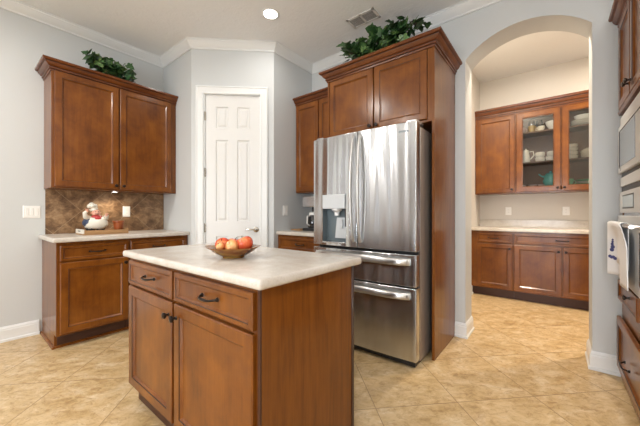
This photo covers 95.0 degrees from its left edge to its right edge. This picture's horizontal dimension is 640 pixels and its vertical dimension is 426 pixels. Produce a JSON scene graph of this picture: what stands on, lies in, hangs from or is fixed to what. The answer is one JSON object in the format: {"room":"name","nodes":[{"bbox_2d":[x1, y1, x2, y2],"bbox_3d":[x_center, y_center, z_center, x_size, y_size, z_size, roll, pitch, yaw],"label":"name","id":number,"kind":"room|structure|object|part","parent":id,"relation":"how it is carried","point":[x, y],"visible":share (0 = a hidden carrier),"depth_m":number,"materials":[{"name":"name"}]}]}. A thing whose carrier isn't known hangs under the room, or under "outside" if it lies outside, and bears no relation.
{"room":"kitchen","nodes":[
{"label":"kitchen","id":0,"kind":"room"},
{"bbox_2d":[0,8,162,331],"bbox_3d":[-2.716,-0.368,2.660,0.120,2.965,2.674,0,0,39],"label":"wall","id":1,"kind":"structure","parent":0,"point":[23,40],"depth_m":2.64,"materials":[{"name":"paint"}]},
{"bbox_2d":[23,206,40,217],"bbox_3d":[-2.625,-0.011,2.670,0.008,0.112,0.118,0,0,39],"label":"light switch","id":2,"kind":"object","parent":1,"relation":"attached to","point":[28,211],"visible":1,"depth_m":2.67,"materials":[{"name":"white plastic"}]},
{"bbox_2d":[45,189,163,233],"bbox_3d":[-2.238,-0.011,3.155,0.009,0.422,1.061,0,0,39],"label":"backsplash","id":3,"kind":"structure","parent":1,"relation":"attached to","point":[64,209],"depth_m":3.09,"materials":[{"name":"tile"}]},
{"bbox_2d":[123,206,129,216],"bbox_3d":[-2.148,-0.016,3.253,0.007,0.115,0.072,0,0,39],"label":"wall outlet","id":4,"kind":"object","parent":3,"relation":"attached to","point":[126,209],"visible":1,"depth_m":3.25,"materials":[{"name":"white plastic"}]},
{"bbox_2d":[35,55,177,194],"bbox_3d":[-2.113,-0.774,3.009,0.385,1.102,1.132,0,0,39],"label":"upper cabinet","id":5,"kind":"object","parent":1,"relation":"attached to","point":[103,132],"visible":1,"depth_m":2.83,"materials":[{"name":"brown wood"}]},
{"bbox_3d":[-2.154,-0.737,2.730,0.019,1.004,0.480,0,0,39],"label":"door","id":6,"kind":"part","parent":5,"relation":"part of","materials":[{"name":"brown wood"}]},
{"bbox_3d":[-2.113,-1.279,3.009,0.385,0.092,1.131,0,0,39],"label":"crown","id":7,"kind":"part","parent":5,"relation":"part of","materials":[{"name":"brown wood"}]},
{"bbox_2d":[81,49,137,82],"bbox_3d":[-2.110,-1.414,2.944,0.255,0.322,0.496,0,0,31],"label":"ivy plant","id":8,"kind":"object","parent":5,"relation":"on","point":[105,65],"visible":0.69,"depth_m":2.90,"materials":[{"name":"green plant"}]},
{"bbox_3d":[-1.841,-0.737,3.123,0.019,1.004,0.501,0,0,39],"label":"door","id":9,"kind":"part","parent":5,"relation":"part of","materials":[{"name":"brown wood"}]},
{"bbox_2d":[163,50,190,244],"bbox_3d":[-1.611,-0.368,3.412,0.672,2.965,0.120,0,0,39],"label":"wall","id":10,"kind":"structure","parent":0,"point":[176,75],"depth_m":3.29,"materials":[{"name":"paint"}]},
{"bbox_2d":[191,49,273,247],"bbox_3d":[-0.950,-0.368,3.247,0.881,2.965,0.120,0,0,-4],"label":"wall","id":11,"kind":"structure","parent":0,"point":[208,67],"depth_m":3.19,"materials":[{"name":"paint"}]},
{"bbox_2d":[204,95,259,244],"bbox_3d":[-0.958,-0.090,3.191,0.589,2.384,0.089,0,0,-4],"label":"door","id":12,"kind":"structure","parent":11,"relation":"in","point":[232,170],"depth_m":3.20,"materials":[{"name":"white painted wood"}]},
{"bbox_3d":[-0.736,0.182,3.190,0.132,0.060,0.054,0,0,-4],"label":"handle","id":13,"kind":"part","parent":12,"relation":"part of","materials":[{"name":"silver metal"}]},
{"bbox_2d":[196,85,267,246],"bbox_3d":[-0.957,-0.129,3.235,0.765,2.485,0.144,0,0,-4],"label":"door frame","id":14,"kind":"structure","parent":11,"relation":"attached to","point":[201,90],"depth_m":3.18,"materials":[{"name":"white"}]},
{"bbox_2d":[18,0,463,62],"bbox_3d":[-1.477,-1.911,0.347,5.102,0.120,7.101,0,0,39],"label":"ceiling","id":15,"kind":"structure","parent":0,"point":[312,29],"depth_m":2.79,"materials":[{"name":"white paint"}]},
{"bbox_2d":[261,8,279,19],"bbox_3d":[-0.460,-1.849,2.726,0.176,0.004,0.176,0,0,39],"label":"recessed light","id":16,"kind":"object","parent":15,"relation":"in","point":[270,13],"visible":1,"depth_m":2.72,"materials":[{"name":"white"}]},
{"bbox_2d":[346,7,380,28],"bbox_3d":[0.412,-1.847,2.785,0.288,0.008,0.156,0,0,39],"label":"ceiling vent","id":17,"kind":"object","parent":15,"relation":"in","point":[371,14],"visible":1,"depth_m":2.78,"materials":[{"name":"metal"}]},
{"bbox_2d":[274,53,311,247],"bbox_3d":[-0.320,-0.368,3.550,0.120,2.965,0.749,0,0,39],"label":"wall","id":18,"kind":"structure","parent":0,"point":[291,81],"depth_m":3.37,"materials":[{"name":"paint"}]},
{"bbox_2d":[0,0,502,73],"bbox_3d":[-1.430,-1.808,0.405,4.702,0.084,6.851,0,0,39],"label":"trim","id":19,"kind":"structure","parent":18,"relation":"attached to","point":[465,7],"depth_m":3.12,"materials":[{"name":"white"}]},
{"bbox_2d":[283,205,287,215],"bbox_3d":[-0.395,-0.028,3.351,0.008,0.115,0.075,0,0,39],"label":"light switch","id":20,"kind":"object","parent":18,"relation":"attached to","point":[285,208],"visible":1,"depth_m":3.35,"materials":[{"name":"white plastic"}]},
{"bbox_2d":[0,293,639,425],"bbox_3d":[-0.458,1.164,1.047,5.822,0.100,9.467,0,0,39],"label":"floor","id":21,"kind":"structure","parent":0,"point":[522,363],"depth_m":1.94,"materials":[{"name":"tile"}]},
{"bbox_2d":[40,239,128,349],"bbox_3d":[-2.177,0.676,2.719,0.646,0.875,0.532,0,0,39],"label":"base cabinet","id":22,"kind":"object","parent":21,"relation":"on","point":[85,284],"visible":0.97,"depth_m":2.54,"materials":[{"name":"brown wood"}]},
{"bbox_3d":[-2.223,1.105,2.755,0.529,0.019,0.532,0,0,39],"label":"shoe molding","id":23,"kind":"part","parent":22,"relation":"part of","materials":[{"name":"brown wood"}]},
{"bbox_3d":[-1.948,0.329,2.556,0.019,0.126,0.487,0,0,39],"label":"drawer","id":24,"kind":"part","parent":22,"relation":"part of","materials":[{"name":"brown wood"}]},
{"bbox_3d":[-1.948,0.695,2.556,0.019,0.578,0.487,0,0,39],"label":"door","id":25,"kind":"part","parent":22,"relation":"part of","materials":[{"name":"brown wood"}]},
{"bbox_2d":[38,229,189,242],"bbox_3d":[-2.004,0.219,2.936,0.646,0.038,1.111,0,0,39],"label":"countertop","id":26,"kind":"structure","parent":22,"relation":"on","point":[70,237],"depth_m":2.67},
{"bbox_2d":[76,228,128,234],"bbox_3d":[-2.100,0.174,2.832,0.245,0.050,0.361,0,0,39],"label":"serving tray","id":27,"kind":"object","parent":26,"relation":"on","point":[124,230],"visible":0.89,"depth_m":2.73,"materials":[{"name":"brown wood"}]},
{"bbox_3d":[-2.209,0.169,2.696,0.245,0.040,0.012,0,0,39],"label":"rail","id":28,"kind":"part","parent":27,"relation":"part of","materials":[{"name":"beige"}]},
{"bbox_2d":[82,202,108,230],"bbox_3d":[-2.139,0.045,2.782,0.185,0.288,0.204,0,0,39],"label":"chef figurine","id":29,"kind":"object","parent":27,"relation":"on","point":[96,221],"visible":0.94,"depth_m":2.73,"materials":[{"name":"white"}]},
{"bbox_3d":[-2.164,0.024,2.716,0.048,0.098,0.088,0,0,-5],"label":"arm","id":30,"kind":"part","parent":29,"relation":"part of","materials":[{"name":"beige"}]},
{"bbox_3d":[-2.100,0.174,2.832,0.245,0.030,0.336,0,0,39],"label":"rail","id":31,"kind":"part","parent":27,"relation":"part of","materials":[{"name":"brown wood"}]},
{"bbox_2d":[112,221,124,229],"bbox_3d":[-1.996,0.133,2.902,0.100,0.112,0.100,0,0,39],"label":"pot","id":32,"kind":"object","parent":27,"relation":"on","point":[117,224],"visible":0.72,"depth_m":2.87,"materials":[{"name":"ceramic"}]},
{"bbox_2d":[126,235,187,329],"bbox_3d":[-1.834,0.676,3.149,0.646,0.875,0.565,0,0,39],"label":"base cabinet","id":33,"kind":"object","parent":21,"relation":"on","point":[166,241],"visible":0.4,"depth_m":2.93,"materials":[{"name":"brown wood"}]},
{"bbox_3d":[-1.620,0.329,2.967,0.019,0.126,0.528,0,0,39],"label":"drawer","id":34,"kind":"part","parent":33,"relation":"part of","materials":[{"name":"brown wood"}]},
{"bbox_2d":[129,258,353,425],"bbox_3d":[-0.489,0.686,1.573,1.174,0.856,0.644,0,0,39],"label":"kitchen island","id":35,"kind":"object","parent":21,"relation":"on","point":[204,351],"visible":0.87,"depth_m":1.23,"materials":[{"name":"brown wood"}]},
{"bbox_3d":[-0.896,0.337,1.509,0.128,0.019,0.036,0,0,39],"label":"handle","id":36,"kind":"part","parent":35,"relation":"part of","materials":[{"name":"brown metal"}]},
{"bbox_3d":[-0.897,0.340,1.541,0.534,0.132,0.019,0,0,39],"label":"drawer","id":37,"kind":"part","parent":35,"relation":"part of","materials":[{"name":"brown wood"}]},
{"bbox_3d":[-0.897,0.703,1.541,0.534,0.568,0.019,0,0,39],"label":"door","id":38,"kind":"part","parent":35,"relation":"part of","materials":[{"name":"brown wood"}]},
{"bbox_3d":[-0.724,0.479,1.372,0.031,0.031,0.032,0,0,39],"label":"knob","id":39,"kind":"part","parent":35,"relation":"part of","materials":[{"name":"brown metal"}]},
{"bbox_3d":[-0.666,0.479,1.326,0.031,0.031,0.032,0,0,39],"label":"knob","id":40,"kind":"part","parent":35,"relation":"part of","materials":[{"name":"brown metal"}]},
{"bbox_3d":[-0.451,0.337,1.154,0.128,0.019,0.036,0,0,39],"label":"handle","id":41,"kind":"part","parent":35,"relation":"part of","materials":[{"name":"brown metal"}]},
{"bbox_3d":[-0.449,0.340,1.183,0.570,0.132,0.019,0,0,39],"label":"drawer","id":42,"kind":"part","parent":35,"relation":"part of","materials":[{"name":"brown wood"}]},
{"bbox_3d":[-0.449,0.703,1.183,0.570,0.568,0.019,0,0,39],"label":"door","id":43,"kind":"part","parent":35,"relation":"part of","materials":[{"name":"brown wood"}]},
{"bbox_2d":[123,243,360,289],"bbox_3d":[-0.476,0.238,1.593,1.239,0.037,0.655,0,0,39],"label":"island countertop","id":44,"kind":"structure","parent":35,"relation":"on","point":[263,268],"depth_m":1.32,"materials":[{"name":"stone"}]},
{"bbox_2d":[205,244,260,258],"bbox_3d":[-0.430,0.190,1.458,0.252,0.059,0.252,0,0,39],"label":"fruit bowl","id":45,"kind":"object","parent":44,"relation":"on","point":[230,253],"visible":0.81,"depth_m":1.38,"materials":[{"name":"wood"}]},
{"bbox_2d":[216,242,224,248],"bbox_3d":[-0.475,0.158,1.395,0.044,0.041,0.042,0,0,39],"label":"apple","id":46,"kind":"object","parent":45,"relation":"in","point":[220,245],"visible":0.82,"depth_m":1.38,"materials":[{"name":"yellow food"}]},
{"bbox_2d":[215,238,228,249],"bbox_3d":[-0.484,0.156,1.456,0.071,0.066,0.070,0,0,39],"label":"apple","id":47,"kind":"object","parent":45,"relation":"in","point":[224,240],"visible":0.49,"depth_m":1.44,"materials":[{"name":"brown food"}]},
{"bbox_2d":[225,239,237,249],"bbox_3d":[-0.426,0.161,1.417,0.068,0.065,0.064,0,0,39],"label":"apple","id":48,"kind":"object","parent":45,"relation":"in","point":[231,244],"visible":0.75,"depth_m":1.40,"materials":[{"name":"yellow food"}]},
{"bbox_2d":[237,236,252,248],"bbox_3d":[-0.375,0.151,1.452,0.085,0.078,0.085,0,0,39],"label":"apple","id":49,"kind":"object","parent":45,"relation":"in","point":[245,242],"visible":0.67,"depth_m":1.42,"materials":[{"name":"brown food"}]},
{"bbox_3d":[-0.022,0.686,1.236,0.012,0.856,0.585,0,0,39],"label":"panel","id":50,"kind":"part","parent":35,"relation":"part of","materials":[{"name":"brown wood"}]},
{"bbox_2d":[278,235,319,251],"bbox_3d":[-0.031,0.676,3.259,0.688,0.875,0.640,0,0,39],"label":"base cabinet","id":51,"kind":"object","parent":21,"relation":"on","point":[301,243],"visible":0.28,"depth_m":3.07,"materials":[{"name":"brown wood"}]},
{"bbox_2d":[276,230,313,236],"bbox_3d":[-0.024,0.219,3.268,0.688,0.038,0.617,0,0,39],"label":"countertop","id":52,"kind":"structure","parent":51,"relation":"on","point":[287,232],"depth_m":3.09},
{"bbox_2d":[302,196,313,230],"bbox_3d":[-0.054,0.007,3.337,0.195,0.385,0.298,0,0,39],"label":"coffee maker","id":53,"kind":"object","parent":52,"relation":"on","point":[307,201],"visible":0.48,"depth_m":3.25,"materials":[{"name":"black plastic"}]},
{"bbox_2d":[314,119,431,366],"bbox_3d":[0.522,0.222,2.610,0.934,1.785,0.869,0,0,39],"label":"refrigerator","id":54,"kind":"object","parent":21,"relation":"on","point":[373,187],"visible":0.84,"depth_m":2.22,"materials":[{"name":"silver"}]},
{"bbox_3d":[0.138,-0.096,2.499,0.232,0.119,0.089,0,0,39],"label":"control panel","id":55,"kind":"part","parent":54,"relation":"part of","materials":[{"name":"white"}]},
{"bbox_3d":[0.140,-0.186,2.509,0.464,0.925,0.088,0,0,39],"label":"door","id":56,"kind":"part","parent":54,"relation":"part of","materials":[{"name":"silver metal"}]},
{"bbox_3d":[0.145,-0.008,2.500,0.090,0.060,0.090,0,0,39],"label":"spout","id":57,"kind":"part","parent":54,"relation":"part of","materials":[{"name":"white plastic"}]},
{"bbox_3d":[0.251,-0.193,2.321,0.029,0.854,0.079,0,0,39],"label":"handle","id":58,"kind":"part","parent":54,"relation":"part of","materials":[{"name":"silver metal"}]},
{"bbox_3d":[0.303,-0.193,2.279,0.029,0.854,0.079,0,0,39],"label":"handle","id":59,"kind":"part","parent":54,"relation":"part of","materials":[{"name":"silver metal"}]},
{"bbox_3d":[0.324,0.412,2.362,0.934,0.228,0.088,0,0,39],"label":"drawer","id":60,"kind":"part","parent":54,"relation":"part of","materials":[{"name":"silver metal"}]},
{"bbox_3d":[0.324,0.796,2.362,0.934,0.516,0.088,0,0,39],"label":"drawer","id":61,"kind":"part","parent":54,"relation":"part of","materials":[{"name":"silver metal"}]},
{"bbox_3d":[0.508,-0.186,2.216,0.464,0.925,0.088,0,0,39],"label":"door","id":62,"kind":"part","parent":54,"relation":"part of","materials":[{"name":"silver metal"}]},
{"bbox_2d":[319,26,461,360],"bbox_3d":[0.632,-0.118,2.724,1.132,2.465,0.650,0,0,39],"label":"refrigerator surround","id":63,"kind":"object","parent":21,"relation":"on","point":[411,78],"visible":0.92,"depth_m":2.42,"materials":[{"name":"brown wood"}]},
{"bbox_3d":[0.265,-0.081,3.056,0.020,2.389,0.588,0,0,39],"label":"panel","id":64,"kind":"part","parent":63,"relation":"part of","materials":[{"name":"brown wood"}]},
{"bbox_3d":[0.279,-0.989,2.680,0.462,0.536,0.019,0,0,39],"label":"door","id":65,"kind":"part","parent":63,"relation":"part of","materials":[{"name":"brown wood"}]},
{"bbox_2d":[336,15,431,63],"bbox_3d":[0.538,-1.478,2.560,0.838,0.402,0.393,0,0,26],"label":"ivy plant","id":66,"kind":"object","parent":63,"relation":"on","point":[393,33],"visible":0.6,"depth_m":2.53,"materials":[{"name":"green plant"}]},
{"bbox_3d":[0.631,-1.304,2.724,1.132,0.094,0.649,0,0,39],"label":"crown","id":67,"kind":"part","parent":63,"relation":"part of","materials":[{"name":"brown wood"}]},
{"bbox_3d":[0.646,-0.989,2.387,0.450,0.536,0.019,0,0,39],"label":"door","id":68,"kind":"part","parent":63,"relation":"part of","materials":[{"name":"brown wood"}]},
{"bbox_3d":[1.037,-0.081,2.441,0.020,2.389,0.588,0,0,39],"label":"panel","id":69,"kind":"part","parent":63,"relation":"part of","materials":[{"name":"brown wood"}]},
{"bbox_2d":[471,230,513,298],"bbox_3d":[2.450,0.676,4.107,0.488,0.875,0.652,0,0,39],"label":"base cabinet","id":70,"kind":"object","parent":21,"relation":"on","point":[492,252],"visible":0.91,"depth_m":3.88,"materials":[{"name":"brown wood"}]},
{"bbox_3d":[2.297,0.329,3.866,0.403,0.126,0.019,0,0,39],"label":"drawer","id":71,"kind":"part","parent":70,"relation":"part of","materials":[{"name":"brown wood"}]},
{"bbox_3d":[2.297,0.695,3.866,0.403,0.578,0.019,0,0,39],"label":"door","id":72,"kind":"part","parent":70,"relation":"part of","materials":[{"name":"brown wood"}]},
{"bbox_2d":[471,219,588,233],"bbox_3d":[3.278,0.168,3.462,2.586,0.140,0.629,0,0,39],"label":"countertop","id":73,"kind":"structure","parent":70,"relation":"on","point":[538,226],"depth_m":3.91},
{"bbox_2d":[514,232,588,310],"bbox_3d":[3.017,0.676,3.655,0.959,0.875,0.652,0,0,39],"label":"base cabinet","id":74,"kind":"object","parent":21,"relation":"on","point":[550,268],"visible":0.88,"depth_m":3.49,"materials":[{"name":"brown wood"}]},
{"bbox_3d":[2.655,0.695,3.582,0.462,0.578,0.019,0,0,39],"label":"door","id":75,"kind":"part","parent":74,"relation":"part of","materials":[{"name":"brown wood"}]},
{"bbox_3d":[2.840,0.329,3.434,0.936,0.126,0.019,0,0,39],"label":"drawer","id":76,"kind":"part","parent":74,"relation":"part of","materials":[{"name":"brown wood"}]},
{"bbox_3d":[3.025,0.695,3.286,0.462,0.578,0.019,0,0,39],"label":"door","id":77,"kind":"part","parent":74,"relation":"part of","materials":[{"name":"brown wood"}]},
{"bbox_2d":[608,0,639,419],"bbox_3d":[2.020,-0.117,1.512,0.679,2.462,0.811,0,0,39],"label":"tall cabinet","id":78,"kind":"object","parent":21,"relation":"on","point":[625,14],"visible":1,"depth_m":1.70,"materials":[{"name":"brown wood"}]},
{"bbox_3d":[1.785,-1.299,1.699,0.077,0.097,0.811,0,0,39],"label":"crown","id":79,"kind":"part","parent":78,"relation":"part of","materials":[{"name":"brown wood"}]},
{"bbox_3d":[1.898,-0.970,1.820,0.019,0.568,0.364,0,0,39],"label":"door","id":80,"kind":"part","parent":78,"relation":"part of","materials":[{"name":"brown wood"}]},
{"bbox_3d":[1.763,0.889,1.703,0.036,0.019,0.148,0,0,39],"label":"handle","id":81,"kind":"part","parent":78,"relation":"part of","materials":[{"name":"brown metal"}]},
{"bbox_3d":[1.776,0.859,1.678,0.019,0.340,0.754,0,0,39],"label":"deep drawer","id":82,"kind":"part","parent":78,"relation":"part of","materials":[{"name":"brown wood"}]},
{"bbox_2d":[618,181,639,297],"bbox_3d":[1.956,0.131,1.533,0.571,0.602,0.720,0,0,39],"label":"wall oven","id":83,"kind":"object","parent":78,"relation":"in","point":[629,198],"visible":0.66,"depth_m":1.59,"materials":[{"name":"silver metal"}]},
{"bbox_2d":[607,221,628,290],"bbox_3d":[1.774,0.230,1.742,0.054,0.357,0.535,0,0,39],"label":"dish towel","id":84,"kind":"object","parent":83,"relation":"hanging from","point":[617,236],"visible":0.98,"depth_m":1.78,"materials":[{"name":"white fabric"}]},
{"bbox_3d":[1.782,-0.069,1.672,0.015,0.135,0.720,0,0,39],"label":"control panel","id":85,"kind":"part","parent":83,"relation":"part of","materials":[{"name":"silver metal"}]},
{"bbox_3d":[1.752,0.069,1.695,0.049,0.022,0.660,0,0,39],"label":"handle","id":86,"kind":"part","parent":83,"relation":"part of","materials":[{"name":"silver metal"}]},
{"bbox_2d":[618,92,639,186],"bbox_3d":[1.955,-0.400,1.534,0.474,0.457,0.720,0,0,39],"label":"microwave","id":87,"kind":"object","parent":78,"relation":"in","point":[629,129],"visible":0.99,"depth_m":1.68,"materials":[{"name":"silver metal"}]},
{"bbox_3d":[1.785,-0.667,1.669,0.030,0.033,0.764,0,0,39],"label":"light rail","id":88,"kind":"part","parent":78,"relation":"part of","materials":[{"name":"brown wood"}]},
{"bbox_3d":[1.824,0.505,1.736,0.019,0.127,0.568,0,0,39],"label":"drawer","id":89,"kind":"part","parent":78,"relation":"part of","materials":[{"name":"brown wood"}]},
{"bbox_3d":[1.663,-0.970,1.526,0.019,0.568,0.364,0,0,39],"label":"door","id":90,"kind":"part","parent":78,"relation":"part of","materials":[{"name":"brown wood"}]},
{"bbox_2d":[312,0,621,355],"bbox_3d":[1.345,-0.493,2.733,3.503,3.215,0.249,0,0,39],"label":"wall","id":91,"kind":"structure","parent":0,"point":[474,35],"depth_m":2.15,"materials":[{"name":"paint"}]},
{"bbox_2d":[293,87,327,193],"bbox_3d":[0.057,-0.790,3.370,0.688,1.109,0.356,0,0,39],"label":"upper cabinet","id":92,"kind":"object","parent":91,"relation":"attached to","point":[311,108],"visible":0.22,"depth_m":3.36,"materials":[{"name":"brown wood"}]},
{"bbox_3d":[-0.150,-0.753,3.373,0.336,1.010,0.019,0,0,39],"label":"door","id":93,"kind":"part","parent":92,"relation":"part of","materials":[{"name":"brown wood"}]},
{"bbox_3d":[-0.030,-1.299,3.261,0.688,0.092,0.077,0,0,39],"label":"crown","id":94,"kind":"part","parent":92,"relation":"part of","materials":[{"name":"brown wood"}]},
{"bbox_3d":[0.116,-0.753,3.162,0.320,1.010,0.019,0,0,39],"label":"door","id":95,"kind":"part","parent":92,"relation":"part of","materials":[{"name":"brown wood"}]},
{"bbox_2d":[455,284,474,338],"bbox_3d":[1.704,1.049,3.328,0.297,0.130,1.671,0,0,39],"label":"baseboard","id":96,"kind":"structure","parent":91,"relation":"attached to","point":[462,330],"depth_m":2.64,"materials":[{"name":"white"}]},
{"bbox_2d":[585,339,620,376],"bbox_3d":[2.595,1.049,1.736,1.506,0.130,0.293,0,0,39],"label":"baseboard","id":97,"kind":"structure","parent":91,"relation":"attached to","point":[596,361],"depth_m":2.06,"materials":[{"name":"white"}]},
{"bbox_2d":[471,71,479,227],"bbox_3d":[1.840,-0.441,3.832,0.120,3.110,2.087,0,0,39],"label":"wall","id":98,"kind":"structure","parent":0,"point":[475,85],"depth_m":4.19,"materials":[{"name":"grey paint"}]},
{"bbox_2d":[472,31,588,82],"bbox_3d":[2.837,-2.056,2.910,2.830,0.120,2.286,0,0,39],"label":"ceiling","id":99,"kind":"structure","parent":0,"point":[534,51],"depth_m":3.69,"materials":[{"name":"white paint"}]},
{"bbox_2d":[480,57,588,220],"bbox_3d":[3.513,-0.441,3.757,2.590,3.110,0.120,0,0,39],"label":"wall","id":100,"kind":"structure","parent":0,"point":[571,76],"depth_m":4.08,"materials":[{"name":"grey paint"}]},
{"bbox_2d":[475,104,515,195],"bbox_3d":[2.534,-0.864,4.212,0.487,1.192,0.384,0,0,39],"label":"upper cabinet","id":101,"kind":"object","parent":100,"relation":"attached to","point":[495,128],"visible":0.97,"depth_m":4.09,"materials":[{"name":"brown wood"}]},
{"bbox_3d":[2.437,-1.397,4.091,0.487,0.127,0.058,0,0,39],"label":"crown","id":102,"kind":"part","parent":101,"relation":"part of","materials":[{"name":"brown wood"}]},
{"bbox_2d":[505,207,511,214],"bbox_3d":[2.753,-0.028,4.280,0.075,0.115,0.007,0,0,39],"label":"wall outlet","id":103,"kind":"object","parent":100,"relation":"attached to","point":[508,210],"visible":1,"depth_m":4.28,"materials":[{"name":"white plastic"}]},
{"bbox_2d":[515,90,588,193],"bbox_3d":[3.544,-0.864,3.406,2.097,1.192,0.382,0,0,39],"label":"display cabinet","id":104,"kind":"object","parent":100,"relation":"attached to","point":[562,109],"visible":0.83,"depth_m":3.78,"materials":[{"name":"brown wood"}]},
{"bbox_2d":[523,149,533,162],"bbox_3d":[2.805,-0.775,3.979,0.100,0.201,0.149,0,0,-22],"label":"coffee pot","id":105,"kind":"object","parent":104,"relation":"on","point":[526,156],"visible":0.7,"depth_m":3.95,"materials":[{"name":"beige ceramic"}]},
{"bbox_2d":[528,125,536,131],"bbox_3d":[2.853,-1.122,3.942,0.076,0.095,0.088,0,0,0],"label":"mug","id":106,"kind":"object","parent":104,"relation":"on","point":[530,128],"visible":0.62,"depth_m":3.92,"materials":[{"name":"beige ceramic"}]},
{"bbox_3d":[2.817,-0.800,3.793,0.455,1.041,0.019,0,0,39],"label":"door","id":107,"kind":"part","parent":104,"relation":"part of","materials":[{"name":"brown wood"}]},
{"bbox_2d":[535,157,544,161],"bbox_3d":[2.914,-0.706,3.880,0.108,0.062,0.107,0,0,39],"label":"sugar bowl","id":108,"kind":"object","parent":104,"relation":"on","point":[536,158],"visible":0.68,"depth_m":3.84,"materials":[{"name":"beige ceramic"}]},
{"bbox_2d":[535,152,544,156],"bbox_3d":[2.914,-0.769,3.880,0.108,0.062,0.107,0,0,39],"label":"cup","id":109,"kind":"object","parent":108,"relation":"on","point":[538,154],"visible":0.88,"depth_m":3.84,"materials":[{"name":"beige ceramic"}]},
{"bbox_2d":[535,125,544,130],"bbox_3d":[2.917,-1.110,3.873,0.084,0.070,0.091,0,0,-26],"label":"teacup","id":110,"kind":"object","parent":104,"relation":"on","point":[542,127],"visible":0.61,"depth_m":3.84,"materials":[{"name":"beige ceramic"}]},
{"bbox_2d":[542,179,552,185],"bbox_3d":[3.000,-0.390,3.811,0.170,0.098,0.168,0,0,39],"label":"serving bowl","id":111,"kind":"object","parent":104,"relation":"in","point":[546,182],"visible":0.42,"depth_m":3.77,"materials":[{"name":"teal ceramic"}]},
{"bbox_2d":[538,171,552,178],"bbox_3d":[2.984,-0.493,3.816,0.178,0.108,0.160,0,0,-5],"label":"teapot","id":112,"kind":"object","parent":111,"relation":"on","point":[549,175],"visible":0.63,"depth_m":3.79,"materials":[{"name":"teal ceramic"}]},
{"bbox_2d":[545,120,552,128],"bbox_3d":[3.053,-1.132,3.801,0.210,0.115,0.187,0,0,39],"label":"serving bowl","id":113,"kind":"object","parent":104,"relation":"on","point":[549,124],"visible":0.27,"depth_m":3.79,"materials":[{"name":"white ceramic"}]},
{"bbox_2d":[545,156,552,160],"bbox_3d":[3.000,-0.706,3.811,0.108,0.062,0.107,0,0,39],"label":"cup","id":114,"kind":"object","parent":104,"relation":"on","point":[547,158],"visible":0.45,"depth_m":3.78,"materials":[{"name":"beige ceramic"}]},
{"bbox_3d":[3.448,-1.397,3.285,2.097,0.127,0.058,0,0,39],"label":"crown","id":115,"kind":"part","parent":104,"relation":"part of","materials":[{"name":"brown wood"}]},
{"bbox_2d":[523,124,588,137],"bbox_3d":[3.117,-1.066,3.792,0.907,0.016,0.292,0,0,39],"label":"shelf","id":116,"kind":"object","parent":104,"relation":"attached to","point":[584,128],"depth_m":3.81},
{"bbox_2d":[523,157,588,166],"bbox_3d":[3.117,-0.666,3.792,0.907,0.016,0.292,0,0,39],"label":"shelf","id":117,"kind":"object","parent":104,"relation":"attached to","point":[584,160],"depth_m":3.82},
{"bbox_3d":[3.184,-0.800,3.500,0.456,1.041,0.019,0,0,39],"label":"door","id":118,"kind":"part","parent":104,"relation":"part of","materials":[{"name":"brown wood"}]},
{"bbox_2d":[571,121,588,125],"bbox_3d":[3.259,-1.086,3.623,0.250,0.023,0.248,0,0,39],"label":"dinner plate","id":119,"kind":"object","parent":104,"relation":"on","point":[587,122],"visible":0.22,"depth_m":3.56,"materials":[{"name":"white ceramic"}]},
{"bbox_2d":[570,119,588,124],"bbox_3d":[3.259,-1.110,3.623,0.250,0.023,0.248,0,0,39],"label":"dinner plate","id":120,"kind":"object","parent":119,"relation":"on","point":[587,119],"visible":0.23,"depth_m":3.57,"materials":[{"name":"white ceramic"}]},
{"bbox_2d":[570,117,588,122],"bbox_3d":[3.259,-1.133,3.623,0.250,0.023,0.248,0,0,39],"label":"dinner plate","id":121,"kind":"object","parent":120,"relation":"on","point":[587,117],"visible":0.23,"depth_m":3.57,"materials":[{"name":"white ceramic"}]},
{"bbox_2d":[574,113,588,119],"bbox_3d":[3.259,-1.177,3.623,0.190,0.055,0.188,0,0,39],"label":"serving bowl","id":122,"kind":"object","parent":121,"relation":"on","point":[585,115],"visible":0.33,"depth_m":3.58,"materials":[{"name":"white ceramic"}]},
{"bbox_2d":[580,147,588,157],"bbox_3d":[3.318,-0.750,3.577,0.216,0.150,0.192,0,0,39],"label":"casserole","id":123,"kind":"object","parent":104,"relation":"on","point":[585,152],"visible":0.21,"depth_m":3.57,"materials":[{"name":"beige ceramic"}]},
{"bbox_2d":[562,207,569,214],"bbox_3d":[3.257,-0.026,3.878,0.075,0.115,0.007,0,0,39],"label":"wall outlet","id":124,"kind":"object","parent":100,"relation":"attached to","point":[565,210],"visible":1,"depth_m":3.88,"materials":[{"name":"white plastic"}]},
{"bbox_3d":[-4.500,-0.368,0.422,0.120,2.965,3.050,0,0,39],"label":"wall","id":125,"kind":"structure","parent":0,"visible":0},
{"bbox_2d":[0,319,39,342],"bbox_3d":[-3.993,1.049,0.945,0.022,0.130,4.500,0,0,39],"label":"baseboard","id":126,"kind":"structure","parent":125,"relation":"attached to","point":[26,329],"depth_m":2.60,"materials":[{"name":"white"}]},
{"bbox_3d":[3.157,-0.698,3.679,0.132,0.046,0.131,0,0,39],"label":"soup bowl","id":127,"kind":"object","parent":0,"visible":0},
{"bbox_2d":[569,151,577,154],"bbox_3d":[3.157,-0.744,3.679,0.132,0.046,0.131,0,0,39],"label":"soup bowl","id":128,"kind":"object","parent":127,"relation":"on","point":[570,152],"visible":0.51,"depth_m":3.63,"materials":[{"name":"beige ceramic"}]},
{"bbox_2d":[569,147,577,150],"bbox_3d":[3.157,-0.791,3.679,0.132,0.046,0.131,0,0,39],"label":"soup bowl","id":129,"kind":"object","parent":128,"relation":"on","point":[570,148],"visible":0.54,"depth_m":3.62,"materials":[{"name":"beige ceramic"}]},
{"bbox_2d":[569,143,577,147],"bbox_3d":[3.157,-0.837,3.679,0.132,0.046,0.131,0,0,39],"label":"soup bowl","id":130,"kind":"object","parent":129,"relation":"on","point":[573,144],"visible":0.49,"depth_m":3.63,"materials":[{"name":"beige ceramic"}]}
]}

